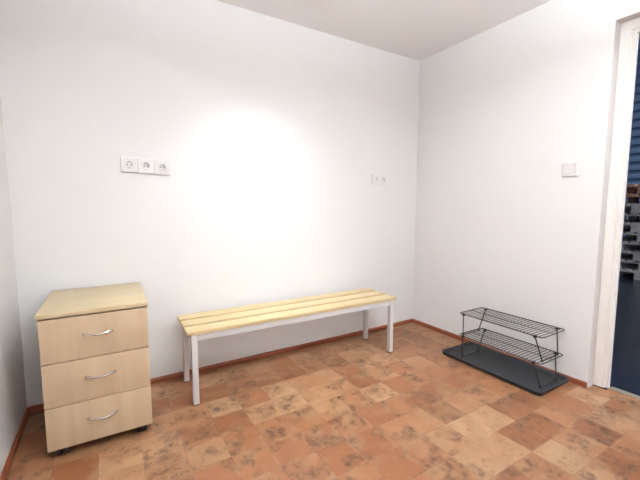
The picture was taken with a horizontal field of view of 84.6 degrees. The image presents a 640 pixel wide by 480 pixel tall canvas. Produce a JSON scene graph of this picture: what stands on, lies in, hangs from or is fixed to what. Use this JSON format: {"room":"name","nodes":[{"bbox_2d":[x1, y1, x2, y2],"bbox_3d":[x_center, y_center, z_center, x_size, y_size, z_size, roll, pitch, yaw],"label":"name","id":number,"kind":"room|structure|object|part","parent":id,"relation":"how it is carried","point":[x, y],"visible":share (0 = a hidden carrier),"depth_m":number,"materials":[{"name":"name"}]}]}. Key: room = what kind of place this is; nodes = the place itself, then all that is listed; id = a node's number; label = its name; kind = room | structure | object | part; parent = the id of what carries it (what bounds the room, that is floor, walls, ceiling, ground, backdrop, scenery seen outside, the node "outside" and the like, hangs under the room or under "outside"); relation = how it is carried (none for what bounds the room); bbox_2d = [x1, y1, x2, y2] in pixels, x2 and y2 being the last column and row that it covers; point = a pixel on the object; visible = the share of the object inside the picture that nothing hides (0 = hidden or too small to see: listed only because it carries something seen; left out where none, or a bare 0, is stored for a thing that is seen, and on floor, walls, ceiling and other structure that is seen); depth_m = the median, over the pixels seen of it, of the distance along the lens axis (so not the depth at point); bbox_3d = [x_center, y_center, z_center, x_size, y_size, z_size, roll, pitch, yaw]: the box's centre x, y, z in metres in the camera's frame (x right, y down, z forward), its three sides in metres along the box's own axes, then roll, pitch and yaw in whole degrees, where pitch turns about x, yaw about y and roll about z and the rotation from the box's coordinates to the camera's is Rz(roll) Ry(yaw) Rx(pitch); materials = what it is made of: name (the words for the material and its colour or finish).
{"room":"changing room","nodes":[
{"label":"changing room","id":0,"kind":"room"},
{"bbox_2d":[0,91,26,474],"bbox_3d":[-0.656,-0.105,0.136,0.130,2.423,3.830,-3,6,-31],"label":"wall","id":1,"kind":"structure","parent":0,"point":[13,400],"depth_m":1.68,"materials":[{"name":"white paint"}]},
{"bbox_2d":[0,408,29,479],"bbox_3d":[-0.625,1.077,0.338,0.013,0.031,3.687,-3,6,-31],"label":"baseboard","id":2,"kind":"structure","parent":1,"relation":"attached to","point":[5,471],"depth_m":1.61,"materials":[{"name":"brown wood"}]},
{"bbox_2d":[0,0,419,406],"bbox_3d":[-0.379,-0.345,2.606,3.175,2.423,0.130,-3,6,-31],"label":"wall","id":3,"kind":"structure","parent":0,"point":[274,133],"depth_m":2.29,"materials":[{"name":"white paint"}]},
{"bbox_2d":[120,156,137,172],"bbox_3d":[-1.118,-0.441,2.062,0.087,0.087,0.016,-3,6,-31],"label":"power socket","id":4,"kind":"object","parent":3,"relation":"attached to","point":[128,164],"visible":1,"depth_m":2.06,"materials":[{"name":"white plastic"}]},
{"bbox_2d":[137,158,153,173],"bbox_3d":[-1.042,-0.443,2.108,0.087,0.087,0.016,-3,6,-31],"label":"power socket","id":5,"kind":"object","parent":3,"relation":"attached to","point":[145,165],"visible":1,"depth_m":2.11,"materials":[{"name":"white plastic"}]},
{"bbox_2d":[154,160,169,174],"bbox_3d":[-0.966,-0.445,2.154,0.087,0.087,0.016,-3,6,-31],"label":"power socket","id":6,"kind":"object","parent":3,"relation":"attached to","point":[161,167],"visible":1,"depth_m":2.15,"materials":[{"name":"white plastic"}]},
{"bbox_2d":[27,319,412,412],"bbox_3d":[-0.342,0.851,2.661,2.915,0.031,0.013,-3,6,-31],"label":"baseboard","id":7,"kind":"structure","parent":3,"relation":"attached to","point":[38,407],"depth_m":2.60,"materials":[{"name":"brown wood"}]},
{"bbox_2d":[371,174,386,184],"bbox_3d":[0.514,-0.522,3.046,0.160,0.088,0.016,-3,6,-31],"label":"power socket","id":8,"kind":"object","parent":3,"relation":"attached to","point":[377,179],"visible":1,"depth_m":3.04,"materials":[{"name":"white plastic"}]},
{"bbox_2d":[6,253,639,479],"bbox_3d":[5.340,0.784,3.769,14.045,0.050,14.000,-3,6,-31],"label":"floor","id":9,"kind":"structure","parent":0,"point":[350,408],"depth_m":1.81,"materials":[{"name":"tile"}]},
{"bbox_2d":[34,282,152,455],"bbox_3d":[-1.128,0.616,1.810,0.425,0.663,0.537,-3,6,-31],"label":"base cabinet","id":10,"kind":"object","parent":9,"relation":"on","point":[94,342],"visible":1,"depth_m":1.60,"materials":[{"name":"brown wood"}]},
{"bbox_3d":[-1.010,0.427,1.595,0.414,0.193,0.018,-3,6,-31],"label":"drawer","id":11,"kind":"part","parent":10,"relation":"part of","materials":[{"name":"brown wood"}]},
{"bbox_3d":[-1.010,0.623,1.613,0.414,0.193,0.018,-3,6,-31],"label":"drawer","id":12,"kind":"part","parent":10,"relation":"part of","materials":[{"name":"brown wood"}]},
{"bbox_3d":[-0.995,0.417,1.576,0.120,0.012,0.035,-3,6,-31],"label":"handle","id":13,"kind":"part","parent":10,"relation":"part of","materials":[{"name":"silver metal"}]},
{"bbox_3d":[-1.010,0.819,1.633,0.414,0.193,0.018,-3,6,-31],"label":"drawer","id":14,"kind":"part","parent":10,"relation":"part of","materials":[{"name":"brown wood"}]},
{"bbox_3d":[-0.995,0.613,1.595,0.120,0.012,0.035,-3,6,-31],"label":"handle","id":15,"kind":"part","parent":10,"relation":"part of","materials":[{"name":"silver metal"}]},
{"bbox_3d":[-0.995,0.809,1.614,0.120,0.012,0.035,-3,6,-31],"label":"handle","id":16,"kind":"part","parent":10,"relation":"part of","materials":[{"name":"silver metal"}]},
{"bbox_2d":[177,288,395,405],"bbox_3d":[-0.161,0.669,2.468,1.508,0.432,0.352,-3,6,-30],"label":"bench","id":17,"kind":"object","parent":9,"relation":"on","point":[205,325],"visible":1,"depth_m":2.28,"materials":[{"name":"yellow wood"}]},
{"bbox_3d":[-0.855,0.700,2.239,0.032,0.402,0.032,-3,6,-30],"label":"leg","id":18,"kind":"part","parent":17,"relation":"part of","materials":[{"name":"grey metal"}]},
{"bbox_3d":[-0.702,0.725,1.976,0.032,0.402,0.032,-3,6,-30],"label":"leg","id":19,"kind":"part","parent":17,"relation":"part of","materials":[{"name":"grey metal"}]},
{"bbox_3d":[-0.082,0.509,2.316,1.399,0.038,0.024,-3,6,-30],"label":"long rail","id":20,"kind":"part","parent":17,"relation":"part of","materials":[{"name":"grey metal"}]},
{"bbox_3d":[0.385,0.630,2.953,0.032,0.402,0.032,-3,6,-30],"label":"leg","id":21,"kind":"part","parent":17,"relation":"part of","materials":[{"name":"grey metal"}]},
{"bbox_3d":[0.537,0.656,2.691,0.032,0.402,0.032,-3,6,-30],"label":"leg","id":22,"kind":"part","parent":17,"relation":"part of","materials":[{"name":"grey metal"}]},
{"bbox_2d":[442,342,568,395],"bbox_3d":[1.256,0.874,2.458,0.360,0.026,0.726,-3,6,-31],"label":"tray","id":23,"kind":"object","parent":9,"relation":"on","point":[519,373],"visible":1,"depth_m":2.42,"materials":[{"name":"black plastic"}]},
{"bbox_2d":[459,328,562,387],"bbox_3d":[1.297,0.798,2.446,0.286,0.164,0.590,-3,6,-31],"label":"wire rack","id":24,"kind":"object","parent":23,"relation":"on","point":[484,329],"visible":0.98,"depth_m":2.39,"materials":[{"name":"black metal"}]},
{"bbox_3d":[1.298,0.720,2.439,0.284,0.007,0.590,-3,6,-31],"label":"shelf frame","id":25,"kind":"part","parent":24,"relation":"part of","materials":[{"name":"black metal"}]},
{"bbox_2d":[460,307,564,361],"bbox_3d":[1.297,0.634,2.430,0.286,0.164,0.590,-3,6,-31],"label":"wire rack","id":26,"kind":"object","parent":24,"relation":"on","point":[485,309],"visible":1,"depth_m":2.37,"materials":[{"name":"black metal"}]},
{"bbox_3d":[1.298,0.556,2.423,0.284,0.007,0.590,-3,6,-31],"label":"shelf frame","id":27,"kind":"part","parent":26,"relation":"part of","materials":[{"name":"black metal"}]},
{"bbox_2d":[619,265,639,279],"bbox_3d":[5.355,0.511,5.584,1.200,0.144,0.800,-3,6,-28],"label":"pallet","id":28,"kind":"object","parent":9,"relation":"on","point":[631,269],"visible":0.46,"depth_m":5.48,"materials":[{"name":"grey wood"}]},
{"bbox_2d":[620,256,639,270],"bbox_3d":[5.392,0.369,5.546,1.200,0.144,0.800,-3,6,-27],"label":"pallet","id":29,"kind":"object","parent":28,"relation":"on","point":[629,259],"visible":0.58,"depth_m":5.56,"materials":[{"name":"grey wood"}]},
{"bbox_2d":[621,246,639,260],"bbox_3d":[5.345,0.219,5.597,1.200,0.144,0.800,-3,6,-29],"label":"pallet","id":30,"kind":"object","parent":29,"relation":"on","point":[635,253],"visible":0.47,"depth_m":5.44,"materials":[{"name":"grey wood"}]},
{"bbox_2d":[621,239,639,249],"bbox_3d":[5.367,0.084,5.491,1.200,0.144,0.800,-3,6,-29],"label":"pallet","id":31,"kind":"object","parent":30,"relation":"on","point":[633,243],"visible":0.64,"depth_m":5.51,"materials":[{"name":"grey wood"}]},
{"bbox_2d":[622,230,639,241],"bbox_3d":[5.335,-0.065,5.528,1.200,0.144,0.800,-3,6,-29],"label":"pallet","id":32,"kind":"object","parent":31,"relation":"on","point":[629,235],"visible":0.52,"depth_m":5.51,"materials":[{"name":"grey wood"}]},
{"bbox_2d":[623,221,639,231],"bbox_3d":[5.300,-0.214,5.574,1.200,0.144,0.800,-3,6,-27],"label":"pallet","id":33,"kind":"object","parent":32,"relation":"on","point":[632,226],"visible":0.55,"depth_m":5.36,"materials":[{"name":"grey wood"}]},
{"bbox_2d":[624,212,639,221],"bbox_3d":[5.360,-0.352,5.503,1.200,0.144,0.800,-3,6,-30],"label":"pallet","id":34,"kind":"object","parent":33,"relation":"on","point":[633,217],"visible":0.58,"depth_m":5.59,"materials":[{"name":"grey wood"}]},
{"bbox_2d":[624,203,639,212],"bbox_3d":[5.293,-0.504,5.565,1.200,0.144,0.800,-3,6,-28],"label":"pallet","id":35,"kind":"object","parent":34,"relation":"on","point":[634,207],"visible":0.54,"depth_m":5.33,"materials":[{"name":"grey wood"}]},
{"bbox_2d":[625,194,639,203],"bbox_3d":[5.355,-0.643,5.507,1.200,0.144,0.800,-3,6,-31],"label":"pallet","id":36,"kind":"object","parent":35,"relation":"on","point":[632,198],"visible":0.57,"depth_m":5.73,"materials":[{"name":"brown wood"}]},
{"bbox_2d":[626,184,639,193],"bbox_3d":[5.337,-0.789,5.517,1.200,0.144,0.800,-3,6,-29],"label":"pallet","id":37,"kind":"object","parent":36,"relation":"on","point":[631,188],"visible":0.5,"depth_m":5.41,"materials":[{"name":"brown wood"}]},
{"bbox_2d":[216,0,550,60],"bbox_3d":[0.613,-1.442,0.854,3.175,0.100,3.960,-3,6,-31],"label":"ceiling","id":38,"kind":"structure","parent":0,"point":[418,30],"depth_m":2.46,"materials":[{"name":"paint"}]},
{"bbox_2d":[413,0,639,384],"bbox_3d":[1.915,-0.263,1.761,0.130,2.423,3.700,-3,6,-31],"label":"wall","id":39,"kind":"structure","parent":0,"point":[499,226],"depth_m":2.47,"materials":[{"name":"white paint"}]},
{"bbox_2d":[413,319,586,387],"bbox_3d":[1.276,0.839,2.790,0.013,0.031,1.441,-3,6,-31],"label":"baseboard","id":40,"kind":"structure","parent":39,"relation":"attached to","point":[571,379],"depth_m":2.78,"materials":[{"name":"brown wood"}]},
{"bbox_2d":[562,161,578,176],"bbox_3d":[1.557,-0.442,2.191,0.021,0.086,0.088,-3,6,-31],"label":"light switch","id":41,"kind":"object","parent":39,"relation":"attached to","point":[568,168],"visible":1,"depth_m":2.18,"materials":[{"name":"white plastic"}]},
{"bbox_2d":[587,11,639,387],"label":"door frame","id":42,"kind":"structure","parent":39,"relation":"in","point":[630,30],"depth_m":2.07,"materials":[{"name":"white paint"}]},
{"bbox_2d":[609,386,639,399],"bbox_3d":[2.007,0.946,1.831,0.046,0.004,0.812,-3,6,-31],"label":"trim","id":43,"kind":"structure","parent":39,"relation":"attached to","point":[612,387],"depth_m":2.11,"materials":[{"name":"metal"}]},
{"bbox_2d":[623,33,639,245],"bbox_3d":[9.612,-3.264,5.975,0.106,7.583,14.000,-3,6,-31],"label":"wall","id":44,"kind":"structure","parent":0,"point":[633,177],"depth_m":8.82,"materials":[{"name":"blue metal"}]}
]}

